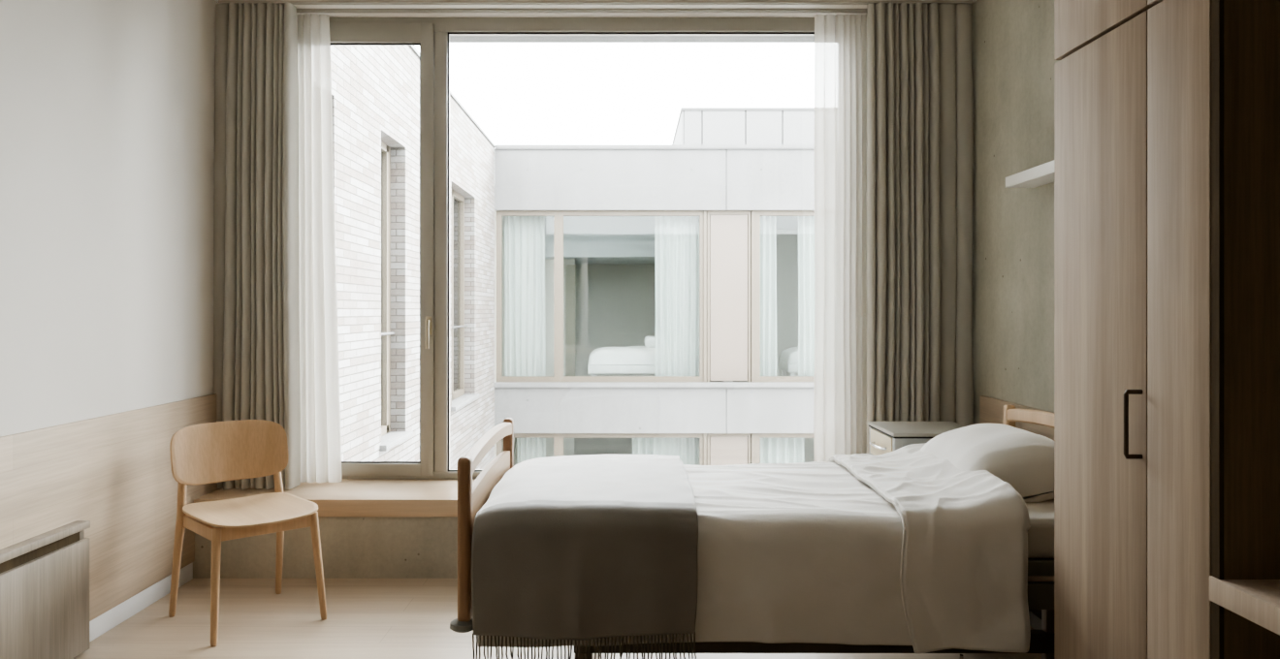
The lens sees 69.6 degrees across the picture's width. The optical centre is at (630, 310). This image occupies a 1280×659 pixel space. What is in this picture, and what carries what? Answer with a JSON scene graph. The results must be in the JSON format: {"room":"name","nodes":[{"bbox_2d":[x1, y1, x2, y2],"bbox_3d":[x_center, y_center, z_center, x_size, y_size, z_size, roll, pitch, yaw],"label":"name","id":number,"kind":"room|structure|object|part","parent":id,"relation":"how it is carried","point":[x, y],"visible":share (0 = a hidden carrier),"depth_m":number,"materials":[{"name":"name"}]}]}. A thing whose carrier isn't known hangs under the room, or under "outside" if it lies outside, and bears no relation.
{"room":"care facility","nodes":[
{"label":"care facility","id":0,"kind":"room"},
{"bbox_2d":[0,0,218,437],"bbox_3d":[-2.210,-0.145,1.735,0.100,2.930,7.070,0,0,0],"label":"wall","id":1,"kind":"structure","parent":0,"point":[107,107],"depth_m":3.77,"materials":[{"name":"white paint"}]},
{"bbox_2d":[0,393,219,621],"bbox_3d":[-2.151,0.835,1.560,0.018,0.801,6.520,0,0,0],"label":"wall panel","id":2,"kind":"object","parent":1,"relation":"attached to","point":[112,472],"visible":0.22,"depth_m":3.80,"materials":[{"name":"brown wood"}]},
{"bbox_2d":[89,562,192,642],"bbox_3d":[-2.153,1.278,1.410,0.014,0.083,6.220,0,0,0],"label":"baseboard","id":3,"kind":"structure","parent":1,"relation":"attached to","point":[122,612],"depth_m":3.99,"materials":[{"name":"white paint"}]},
{"bbox_2d":[73,578,1041,658],"bbox_3d":[-0.180,1.370,1.370,4.160,0.100,6.340,0,0,0],"label":"floor","id":4,"kind":"structure","parent":0,"point":[368,619],"depth_m":3.82,"materials":[{"name":"brown wood"}]},
{"bbox_2d":[0,520,90,658],"bbox_3d":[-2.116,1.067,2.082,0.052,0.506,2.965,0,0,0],"label":"base cabinet","id":5,"kind":"object","parent":4,"relation":"on","point":[45,577],"visible":1,"depth_m":3.30,"materials":[{"name":"grey wood"}]},
{"bbox_3d":[-2.127,1.081,3.550,0.029,0.478,0.028,0,0,0],"label":"panel","id":6,"kind":"part","parent":5,"relation":"part of","materials":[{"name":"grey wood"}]},
{"bbox_2d":[168,419,327,646],"bbox_3d":[-1.647,0.911,3.961,0.508,0.821,0.536,0,0,-44],"label":"chair","id":7,"kind":"object","parent":4,"relation":"on","point":[208,453],"visible":1,"depth_m":3.98,"materials":[{"name":"brown wood"}]},
{"bbox_3d":[-1.939,0.960,3.954,0.058,0.724,0.095,0,0,-43],"label":"leg","id":8,"kind":"part","parent":7,"relation":"part of","materials":[{"name":"brown wood"}]},
{"bbox_3d":[-1.645,1.094,3.648,0.035,0.456,0.085,0,0,-10],"label":"leg","id":9,"kind":"part","parent":7,"relation":"part of","materials":[{"name":"brown wood"}]},
{"bbox_3d":[-1.793,0.632,4.115,0.508,0.262,0.113,0,0,-44],"label":"backrest","id":10,"kind":"part","parent":7,"relation":"part of","materials":[{"name":"brown wood"}]},
{"bbox_3d":[-1.620,0.855,3.932,0.477,0.046,0.446,0,0,-44],"label":"seat","id":11,"kind":"part","parent":7,"relation":"part of","materials":[{"name":"brown wood"}]},
{"bbox_3d":[-1.626,0.960,4.252,0.058,0.724,0.095,0,0,-44],"label":"leg","id":12,"kind":"part","parent":7,"relation":"part of","materials":[{"name":"brown wood"}]},
{"bbox_3d":[-1.335,1.094,3.942,0.085,0.456,0.035,0,0,13],"label":"leg","id":13,"kind":"part","parent":7,"relation":"part of","materials":[{"name":"brown wood"}]},
{"bbox_2d":[192,516,457,578],"bbox_3d":[-0.180,1.168,4.806,3.960,0.304,0.548,0,0,0],"label":"wall","id":14,"kind":"structure","parent":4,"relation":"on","point":[351,547],"depth_m":4.53,"materials":[{"name":"grey concrete"}]},
{"bbox_2d":[193,480,475,516],"bbox_3d":[-0.172,0.973,4.800,3.940,0.086,0.560,0,0,0],"label":"window bench","id":15,"kind":"object","parent":4,"relation":"on","point":[346,497],"visible":0.21,"depth_m":4.61,"materials":[{"name":"brown wood"}]},
{"bbox_2d":[449,404,1054,658],"bbox_3d":[0.537,0.852,3.345,2.186,0.933,1.093,0,0,0],"label":"hospital bed","id":16,"kind":"object","parent":4,"relation":"on","point":[471,496],"visible":0.25,"depth_m":2.93,"materials":[{"name":"brown wood"}]},
{"bbox_3d":[-0.510,0.706,2.840,0.042,0.508,0.050,0,0,0],"label":"post","id":17,"kind":"part","parent":16,"relation":"part of","materials":[{"name":"brown wood"}]},
{"bbox_3d":[-0.510,0.483,3.345,0.036,0.080,1.009,0,0,0],"label":"rail","id":18,"kind":"part","parent":16,"relation":"part of","materials":[{"name":"brown wood"}]},
{"bbox_3d":[-0.510,0.703,3.345,0.022,0.275,1.002,0,0,0],"label":"footboard","id":19,"kind":"part","parent":16,"relation":"part of","materials":[{"name":"brown wood"}]},
{"bbox_3d":[-0.510,0.706,3.850,0.042,0.508,0.050,0,0,0],"label":"post","id":20,"kind":"part","parent":16,"relation":"part of","materials":[{"name":"brown wood"}]},
{"bbox_3d":[-0.150,1.083,2.950,0.056,0.295,0.037,0,0,0],"label":"leg","id":21,"kind":"part","parent":16,"relation":"part of","materials":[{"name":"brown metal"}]},
{"bbox_3d":[1.585,0.677,3.850,0.042,0.565,0.050,0,0,0],"label":"post","id":22,"kind":"part","parent":16,"relation":"part of","materials":[{"name":"brown wood"}]},
{"bbox_3d":[1.585,0.426,3.345,0.036,0.080,1.009,0,0,0],"label":"rail","id":23,"kind":"part","parent":16,"relation":"part of","materials":[{"name":"brown wood"}]},
{"bbox_2d":[1024,499,1054,558],"bbox_3d":[0.537,0.717,3.345,2.035,0.129,0.946,0,0,0],"label":"mattress","id":24,"kind":"object","parent":16,"relation":"on","point":[1040,534],"visible":0.02,"depth_m":2.87,"materials":[{"name":"fabric"}]},
{"bbox_2d":[478,443,1030,654],"bbox_3d":[0.409,0.781,3.348,1.743,0.521,1.173,0,0,0],"label":"duvet","id":25,"kind":"object","parent":24,"relation":"on","point":[905,546],"visible":0.76,"depth_m":2.80,"materials":[{"name":"white fabric"}]},
{"bbox_2d":[471,454,698,658],"bbox_3d":[-0.139,0.856,3.343,0.693,0.543,1.190,0,0,0],"label":"throw blanket","id":26,"kind":"object","parent":25,"relation":"on","point":[585,547],"visible":1,"depth_m":2.78,"materials":[{"name":"grey fabric"}]},
{"bbox_2d":[920,423,1054,502],"bbox_3d":[1.355,0.543,3.430,0.440,0.216,0.691,0,0,0],"label":"pillow","id":27,"kind":"object","parent":24,"relation":"on","point":[1024,460],"visible":0.59,"depth_m":3.18,"materials":[{"name":"white fabric"}]},
{"bbox_3d":[0.537,0.805,2.881,2.051,0.046,0.038,0,0,0],"label":"rail","id":28,"kind":"part","parent":16,"relation":"part of","materials":[{"name":"brown metal"}]},
{"bbox_3d":[0.537,0.894,2.884,2.051,0.080,0.032,0,0,0],"label":"rail","id":29,"kind":"part","parent":16,"relation":"part of","materials":[{"name":"brown metal"}]},
{"bbox_3d":[1.350,1.083,2.950,0.056,0.295,0.037,0,0,0],"label":"leg","id":30,"kind":"part","parent":16,"relation":"part of","materials":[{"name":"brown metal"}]},
{"bbox_2d":[867,421,964,455],"bbox_3d":[1.315,0.925,4.170,0.430,0.790,0.430,0,0,0],"label":"bedside table","id":31,"kind":"object","parent":4,"relation":"on","point":[885,437],"visible":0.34,"depth_m":4.11,"materials":[{"name":"grey laminate"}]},
{"bbox_3d":[1.153,0.906,4.362,0.035,0.708,0.035,0,0,0],"label":"corner post","id":32,"kind":"part","parent":31,"relation":"part of","materials":[{"name":"grey paint"}]},
{"bbox_3d":[1.118,0.615,4.170,0.036,0.012,0.200,0,0,0],"label":"handle","id":33,"kind":"part","parent":31,"relation":"part of","materials":[{"name":"silver metal"}]},
{"bbox_3d":[1.281,0.616,4.170,0.298,0.118,0.345,0,0,0],"label":"drawer","id":34,"kind":"part","parent":31,"relation":"part of","materials":[{"name":"beige laminate"}]},
{"bbox_3d":[1.153,0.906,3.978,0.035,0.708,0.035,0,0,0],"label":"corner post","id":35,"kind":"part","parent":31,"relation":"part of","materials":[{"name":"grey paint"}]},
{"bbox_3d":[1.330,0.564,3.974,0.318,0.022,0.022,0,0,0],"label":"rail","id":36,"kind":"part","parent":31,"relation":"part of","materials":[{"name":"grey paint"}]},
{"bbox_2d":[1054,0,1210,658],"bbox_3d":[1.469,-0.144,2.260,0.621,2.928,0.701,0,0,0],"label":"wardrobe","id":37,"kind":"object","parent":4,"relation":"on","point":[1132,78],"visible":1,"depth_m":2.21,"materials":[{"name":"brown wood"}]},
{"bbox_3d":[1.210,0.280,2.376,0.021,1.956,0.465,0,0,0],"label":"door","id":38,"kind":"part","parent":37,"relation":"part of","materials":[{"name":"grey wood"}]},
{"bbox_3d":[1.210,-1.156,2.376,0.021,0.896,0.465,0,0,0],"label":"door","id":39,"kind":"part","parent":37,"relation":"part of","materials":[{"name":"grey wood"}]},
{"bbox_3d":[1.180,0.268,2.163,0.042,0.163,0.011,0,0,0],"label":"handle","id":40,"kind":"part","parent":37,"relation":"part of","materials":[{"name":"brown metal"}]},
{"bbox_3d":[1.210,-1.156,2.024,0.021,0.896,0.230,0,0,0],"label":"door","id":41,"kind":"part","parent":37,"relation":"part of","materials":[{"name":"grey wood"}]},
{"bbox_3d":[1.210,0.280,2.024,0.021,1.956,0.230,0,0,0],"label":"door","id":42,"kind":"part","parent":37,"relation":"part of","materials":[{"name":"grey wood"}]},
{"bbox_2d":[1209,0,1279,658],"bbox_3d":[1.488,-0.144,1.355,0.584,2.928,1.109,0,0,0],"label":"open shelf unit","id":43,"kind":"object","parent":4,"relation":"on","point":[1244,578],"visible":1,"depth_m":1.88,"materials":[{"name":"brown wood"}]},
{"bbox_3d":[1.480,0.575,1.365,0.568,0.050,1.079,0,0,0],"label":"shelf","id":44,"kind":"part","parent":43,"relation":"part of","materials":[{"name":"grey wood"}]},
{"bbox_2d":[214,0,976,17],"bbox_3d":[-0.180,-1.670,1.740,4.160,0.120,7.080,0,0,0],"label":"rail","id":45,"kind":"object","parent":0,"point":[331,15],"depth_m":4.91,"materials":[{"name":"paint"}]},
{"bbox_2d":[296,8,867,12],"bbox_3d":[-0.180,-1.603,4.930,3.920,0.015,0.032,0,0,0],"label":"track","id":46,"kind":"object","parent":45,"relation":"attached to","point":[298,10],"visible":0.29,"depth_m":4.91,"materials":[{"name":"grey metal"}]},
{"bbox_2d":[296,13,341,482],"bbox_3d":[-1.705,-0.330,4.934,0.310,2.504,0.061,0,0,0],"label":"sheer curtain","id":47,"kind":"object","parent":46,"relation":"hanging from","point":[320,413],"visible":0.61,"depth_m":4.92,"materials":[{"name":"white fabric"}]},
{"bbox_2d":[813,13,866,462],"bbox_3d":[1.147,-0.330,4.931,0.323,2.504,0.055,0,0,0],"label":"sheer curtain","id":48,"kind":"object","parent":46,"relation":"hanging from","point":[840,395],"visible":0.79,"depth_m":4.92,"materials":[{"name":"white fabric"}]},
{"bbox_2d":[218,0,972,4],"bbox_3d":[-0.180,-1.603,4.800,3.920,0.015,0.032,0,0,0],"label":"track","id":49,"kind":"object","parent":45,"relation":"attached to","point":[294,2],"visible":1,"depth_m":4.79,"materials":[{"name":"grey metal"}]},
{"bbox_2d":[213,1,300,489],"bbox_3d":[-1.971,-0.335,4.805,0.453,2.518,0.142,0,0,0],"label":"curtain","id":50,"kind":"object","parent":49,"relation":"hanging from","point":[256,273],"visible":0.9,"depth_m":4.77,"materials":[{"name":"grey fabric"}]},
{"bbox_2d":[866,1,973,454],"bbox_3d":[1.514,-0.335,4.813,0.546,2.518,0.154,0,0,0],"label":"curtain","id":51,"kind":"object","parent":49,"relation":"hanging from","point":[920,132],"visible":0.91,"depth_m":4.78,"materials":[{"name":"grey fabric"}]},
{"bbox_2d":[449,35,814,42],"bbox_3d":[-0.180,1.570,5.170,15.960,6.700,0.220,0,0,0],"label":"wall window","id":52,"kind":"structure","parent":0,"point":[453,39],"depth_m":5.21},
{"bbox_2d":[328,17,814,479],"bbox_3d":[-0.330,-0.340,5.071,3.100,2.540,0.159,0,0,0],"label":"window","id":53,"kind":"structure","parent":52,"relation":"in","point":[432,35],"depth_m":5.06,"materials":[{"name":"brown metal"}]},
{"bbox_3d":[-1.460,-0.333,5.084,0.760,2.485,0.072,0,0,0],"label":"sash","id":54,"kind":"part","parent":53,"relation":"part of","materials":[{"name":"brown metal"}]},
{"bbox_3d":[-1.103,0.123,5.020,0.034,0.175,0.057,0,0,0],"label":"handle","id":55,"kind":"part","parent":53,"relation":"part of","materials":[{"name":"beige metal"}]},
{"bbox_2d":[971,0,1059,424],"bbox_3d":[1.850,-0.145,1.735,0.100,2.930,7.070,0,0,0],"label":"wall","id":56,"kind":"structure","parent":0,"point":[1013,61],"depth_m":4.33,"materials":[{"name":"concrete"}]},
{"bbox_2d":[979,395,1054,581],"bbox_3d":[1.791,0.836,3.660,0.018,0.799,2.080,0,0,0],"label":"wall panel","id":57,"kind":"object","parent":56,"relation":"attached to","point":[991,410],"visible":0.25,"depth_m":4.40,"materials":[{"name":"brown wood"}]},
{"bbox_2d":[1005,160,1054,188],"bbox_3d":[1.737,-0.569,3.505,0.128,0.048,1.210,0,0,0],"label":"wall shelf","id":58,"kind":"object","parent":56,"relation":"attached to","point":[1041,175],"visible":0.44,"depth_m":3.88,"materials":[{"name":"white paint"}]},
{"bbox_3d":[0.000,4.995,17.640,28.000,0.150,24.720,0,0,0],"label":"ground","id":59,"kind":"structure","parent":0,"visible":0},
{"bbox_2d":[330,45,495,469],"bbox_3d":[-3.683,1.272,9.291,3.555,7.295,8.012,0,0,0],"label":"brick building","id":60,"kind":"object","parent":59,"relation":"on","point":[375,89],"visible":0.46,"depth_m":8.01,"materials":[{"name":"brick"}]},
{"bbox_3d":[-2.127,-0.180,7.635,0.005,2.420,0.730,0,0,0],"label":"pane","id":61,"kind":"part","parent":60,"relation":"part of","materials":[{"name":"clear glass"}]},
{"bbox_3d":[-2.060,0.200,7.635,0.024,0.024,0.770,0,0,0],"label":"guard rail","id":62,"kind":"part","parent":60,"relation":"part of","materials":[{"name":"metal"}]},
{"bbox_3d":[-1.998,1.081,7.635,0.185,0.047,0.870,0,0,0],"label":"sill","id":63,"kind":"part","parent":60,"relation":"part of","materials":[{"name":"concrete"}]},
{"bbox_3d":[-2.127,-0.180,10.850,0.005,2.420,1.440,0,0,0],"label":"pane","id":64,"kind":"part","parent":60,"relation":"part of","materials":[{"name":"clear glass"}]},
{"bbox_3d":[-2.060,0.200,10.850,0.024,0.024,1.480,0,0,0],"label":"guard rail","id":65,"kind":"part","parent":60,"relation":"part of","materials":[{"name":"metal"}]},
{"bbox_3d":[-1.998,1.081,10.850,0.185,0.047,1.580,0,0,0],"label":"sill","id":66,"kind":"part","parent":60,"relation":"part of","materials":[{"name":"concrete"}]},
{"bbox_2d":[493,144,814,465],"bbox_3d":[1.780,1.266,18.625,7.680,7.307,10.750,0,0,0],"label":"building","id":67,"kind":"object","parent":59,"relation":"on","point":[599,205],"visible":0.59,"depth_m":13.38,"materials":[{"name":"concrete"}]},
{"bbox_2d":[504,216,545,376],"bbox_3d":[-1.568,-0.100,13.720,0.616,2.800,0.123,0,0,0],"label":"curtain","id":68,"kind":"object","parent":67,"relation":"hanging from","point":[524,236],"visible":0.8,"depth_m":13.72,"materials":[{"name":"white fabric"}]},
{"bbox_2d":[517,438,545,463],"bbox_3d":[-1.463,3.127,13.720,0.434,2.800,0.123,0,0,0],"label":"curtain","id":69,"kind":"object","parent":67,"relation":"hanging from","point":[528,448],"visible":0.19,"depth_m":13.72,"materials":[{"name":"white fabric"}]},
{"bbox_3d":[-1.032,0.270,15.880,0.164,2.100,0.039,0,0,0],"label":"door","id":70,"kind":"part","parent":67,"relation":"part of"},
{"bbox_2d":[587,364,655,376],"bbox_3d":[0.115,0.855,14.750,1.550,0.970,0.900,0,0,0],"label":"bed","id":71,"kind":"object","parent":67,"relation":"on","point":[593,369],"visible":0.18,"depth_m":14.30,"materials":[{"name":"white fabric"}]},
{"bbox_2d":[587,346,655,364],"bbox_3d":[0.095,0.715,14.750,1.510,0.268,0.900,0,0,0],"label":"duvet","id":72,"kind":"object","parent":71,"relation":"on","point":[631,355],"visible":0.68,"depth_m":14.33,"materials":[{"name":"white fabric"}]},
{"bbox_2d":[644,336,655,348],"bbox_3d":[0.470,0.510,14.750,0.480,0.180,0.660,0,0,0],"label":"pillow","id":73,"kind":"object","parent":72,"relation":"on","point":[650,341],"visible":0.47,"depth_m":14.44,"materials":[{"name":"white fabric"}]},
{"bbox_3d":[1.820,1.080,13.425,7.560,0.060,0.350,0,0,0],"label":"sill","id":74,"kind":"part","parent":67,"relation":"part of","materials":[{"name":"concrete"}]},
{"bbox_2d":[632,438,699,465],"bbox_3d":[0.567,3.127,13.720,1.078,2.800,0.123,0,0,0],"label":"curtain","id":75,"kind":"object","parent":67,"relation":"hanging from","point":[688,449],"visible":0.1,"depth_m":13.72,"materials":[{"name":"white fabric"}]},
{"bbox_2d":[654,216,699,376],"bbox_3d":[0.735,-0.100,13.721,0.742,2.800,0.122,0,0,0],"label":"curtain","id":76,"kind":"object","parent":67,"relation":"hanging from","point":[676,238],"visible":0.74,"depth_m":13.72,"materials":[{"name":"white fabric"}]},
{"bbox_3d":[1.435,3.047,13.415,0.542,2.419,0.050,0,0,0],"label":"facade panel","id":77,"kind":"part","parent":67,"relation":"part of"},
{"bbox_3d":[1.435,-0.179,13.415,0.542,2.419,0.050,0,0,0],"label":"facade panel","id":78,"kind":"part","parent":67,"relation":"part of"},
{"bbox_3d":[1.435,3.027,13.410,0.740,2.497,0.100,0,0,0],"label":"panel frame","id":79,"kind":"part","parent":67,"relation":"part of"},
{"bbox_3d":[1.435,-0.200,13.410,0.740,2.497,0.100,0,0,0],"label":"panel frame","id":80,"kind":"part","parent":67,"relation":"part of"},
{"bbox_2d":[672,107,814,144],"bbox_3d":[2.756,-3.034,19.100,3.620,1.492,3.840,0,0,0],"label":"enclosure","id":81,"kind":"object","parent":67,"relation":"on","point":[694,125],"visible":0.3,"depth_m":17.20,"materials":[{"name":"metal"}]},
{"bbox_2d":[760,216,776,376],"bbox_3d":[2.009,-0.100,13.719,0.350,2.800,0.122,0,0,0],"label":"curtain","id":82,"kind":"object","parent":67,"relation":"hanging from","point":[768,254],"visible":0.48,"depth_m":13.72,"materials":[{"name":"white fabric"}]},
{"bbox_2d":[760,438,804,463],"bbox_3d":[2.219,3.127,13.720,0.770,2.800,0.123,0,0,0],"label":"curtain","id":83,"kind":"object","parent":67,"relation":"hanging from","point":[772,450],"visible":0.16,"depth_m":13.72,"materials":[{"name":"white fabric"}]},
{"bbox_2d":[778,360,798,376],"bbox_3d":[3.420,0.855,15.050,1.840,0.970,0.900,0,0,0],"label":"bed","id":84,"kind":"object","parent":67,"relation":"on","point":[789,368],"visible":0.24,"depth_m":14.64,"materials":[{"name":"white fabric"}]},
{"bbox_2d":[779,347,798,363],"bbox_3d":[3.400,0.715,15.050,1.800,0.268,0.900,0,0,0],"label":"duvet","id":85,"kind":"object","parent":84,"relation":"on","point":[790,355],"visible":0.2,"depth_m":14.74,"materials":[{"name":"white fabric"}]},
{"bbox_2d":[798,216,814,376],"bbox_3d":[2.793,-0.100,13.720,0.602,2.800,0.123,0,0,0],"label":"curtain","id":86,"kind":"object","parent":67,"relation":"hanging from","point":[806,224],"visible":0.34,"depth_m":13.73,"materials":[{"name":"white fabric"}]}
]}

